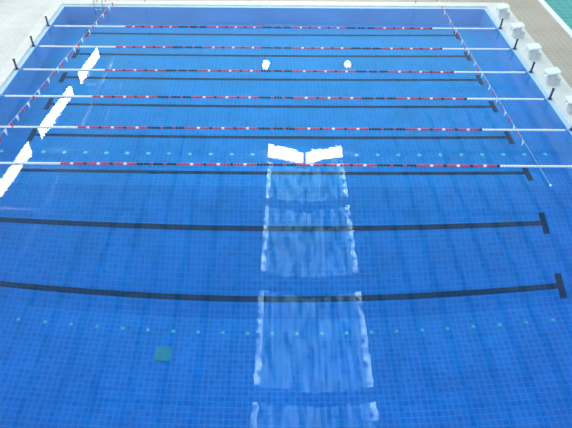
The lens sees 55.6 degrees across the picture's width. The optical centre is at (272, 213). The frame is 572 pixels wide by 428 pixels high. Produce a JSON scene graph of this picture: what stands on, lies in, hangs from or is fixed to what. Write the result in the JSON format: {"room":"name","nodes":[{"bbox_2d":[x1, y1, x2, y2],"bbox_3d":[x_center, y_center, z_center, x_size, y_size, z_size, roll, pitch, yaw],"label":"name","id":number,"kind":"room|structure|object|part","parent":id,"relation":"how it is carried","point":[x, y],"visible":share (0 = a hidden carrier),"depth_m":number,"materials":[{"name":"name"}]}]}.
{"room":"indoor swimming pool","nodes":[
{"label":"indoor swimming pool","id":0,"kind":"room"},
{"bbox_2d":[0,0,571,88],"bbox_3d":[0.557,-9.267,28.926,55.000,0.001,61.000,0,43,0],"label":"floor","id":1,"kind":"structure","parent":0,"point":[18,18],"depth_m":30.63,"materials":[{"name":"beige tile"}]},
{"bbox_2d":[0,0,144,141],"bbox_3d":[-9.480,-3.217,20.954,0.070,1.900,30.459,5,43,5],"label":"flag line","id":2,"kind":"object","parent":1,"relation":"on","point":[61,63],"visible":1,"depth_m":22.52,"materials":[{"name":"fabric"}]},
{"bbox_2d":[0,0,571,427],"bbox_3d":[0.327,-0.265,23.641,27.190,6.015,30.540,0,43,0],"label":"swimming pool","id":3,"kind":"object","parent":1,"relation":"in","point":[132,296],"visible":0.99,"depth_m":18.66,"materials":[{"name":"blue tile"}]},
{"bbox_2d":[12,59,535,72],"bbox_3d":[0.044,-7.209,26.473,25.400,0.609,0.160,0,43,0],"label":"lane rope","id":4,"kind":"object","parent":3,"relation":"on","point":[15,64],"visible":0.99,"depth_m":26.60,"materials":[{"name":"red plastic"}]},
{"bbox_2d":[30,36,518,49],"bbox_3d":[0.054,-8.911,28.304,25.400,0.609,0.160,0,43,0],"label":"lane rope","id":5,"kind":"object","parent":3,"relation":"on","point":[32,41],"visible":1,"depth_m":28.43,"materials":[{"name":"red plastic"}]},
{"bbox_2d":[45,16,503,28],"bbox_3d":[0.065,-10.613,30.136,25.400,0.609,0.160,0,43,0],"label":"lane rope","id":6,"kind":"object","parent":3,"relation":"on","point":[45,16],"visible":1,"depth_m":30.26,"materials":[{"name":"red plastic"}]},
{"bbox_2d":[0,88,554,99],"bbox_3d":[0.034,-5.507,24.642,25.400,0.609,0.160,0,43,0],"label":"lane rope","id":7,"kind":"object","parent":3,"relation":"on","point":[553,89],"visible":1,"depth_m":24.77,"materials":[{"name":"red plastic"}]},
{"bbox_3d":[12.654,-5.456,24.618,0.160,0.540,0.160,0,43,0],"label":"anchor post","id":8,"kind":"part","parent":7,"relation":"part of","materials":[{"name":"black metal"}]},
{"bbox_2d":[0,162,571,167],"bbox_3d":[0.013,-2.104,20.979,25.400,0.609,0.160,0,43,0],"label":"lane rope","id":9,"kind":"object","parent":3,"relation":"on","point":[64,163],"visible":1,"depth_m":21.11,"materials":[{"name":"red plastic"}]},
{"bbox_2d":[0,125,571,130],"bbox_3d":[0.023,-3.806,22.810,25.400,0.609,0.160,0,43,0],"label":"lane rope","id":10,"kind":"object","parent":3,"relation":"on","point":[121,127],"visible":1,"depth_m":22.94,"materials":[{"name":"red plastic"}]},
{"bbox_2d":[415,0,551,186],"bbox_3d":[9.470,-7.551,25.817,0.099,2.000,17.185,-4,43,-5],"label":"flag line","id":11,"kind":"object","parent":3,"relation":"on","point":[550,185],"visible":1,"depth_m":24.34,"materials":[{"name":"fabric"}]},
{"bbox_2d":[496,4,509,18],"bbox_3d":[13.113,-11.544,30.902,0.756,0.739,0.520,0,43,0],"label":"starting block","id":12,"kind":"object","parent":3,"relation":"on","point":[503,13],"visible":1,"depth_m":30.81,"materials":[{"name":"plastic"}]},
{"bbox_2d":[510,22,524,37],"bbox_3d":[13.102,-9.843,29.071,0.756,0.739,0.520,0,43,0],"label":"starting block","id":13,"kind":"object","parent":3,"relation":"on","point":[517,32],"visible":1,"depth_m":28.98,"materials":[{"name":"plastic"}]},
{"bbox_2d":[526,43,541,59],"bbox_3d":[13.092,-8.141,27.239,0.756,0.739,0.520,0,43,0],"label":"starting block","id":14,"kind":"object","parent":3,"relation":"on","point":[534,54],"visible":1,"depth_m":27.13,"materials":[{"name":"plastic"}]},
{"bbox_2d":[544,67,561,85],"bbox_3d":[13.082,-6.439,25.408,0.756,0.739,0.520,0,43,0],"label":"starting block","id":15,"kind":"object","parent":3,"relation":"on","point":[552,76],"visible":1,"depth_m":25.31,"materials":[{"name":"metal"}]},
{"bbox_2d":[564,96,571,113],"bbox_3d":[13.071,-4.737,23.577,0.756,0.739,0.520,0,43,0],"label":"starting block","id":16,"kind":"object","parent":3,"relation":"on","point":[568,98],"visible":1,"depth_m":23.53,"materials":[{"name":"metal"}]},
{"bbox_2d":[538,0,571,36],"bbox_3d":[20.670,-11.347,31.657,9.000,0.610,18.400,0,43,0],"label":"pool","id":17,"kind":"object","parent":1,"relation":"in","point":[561,10],"visible":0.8,"depth_m":32.04,"materials":[{"name":"teal liquid"}]}
]}

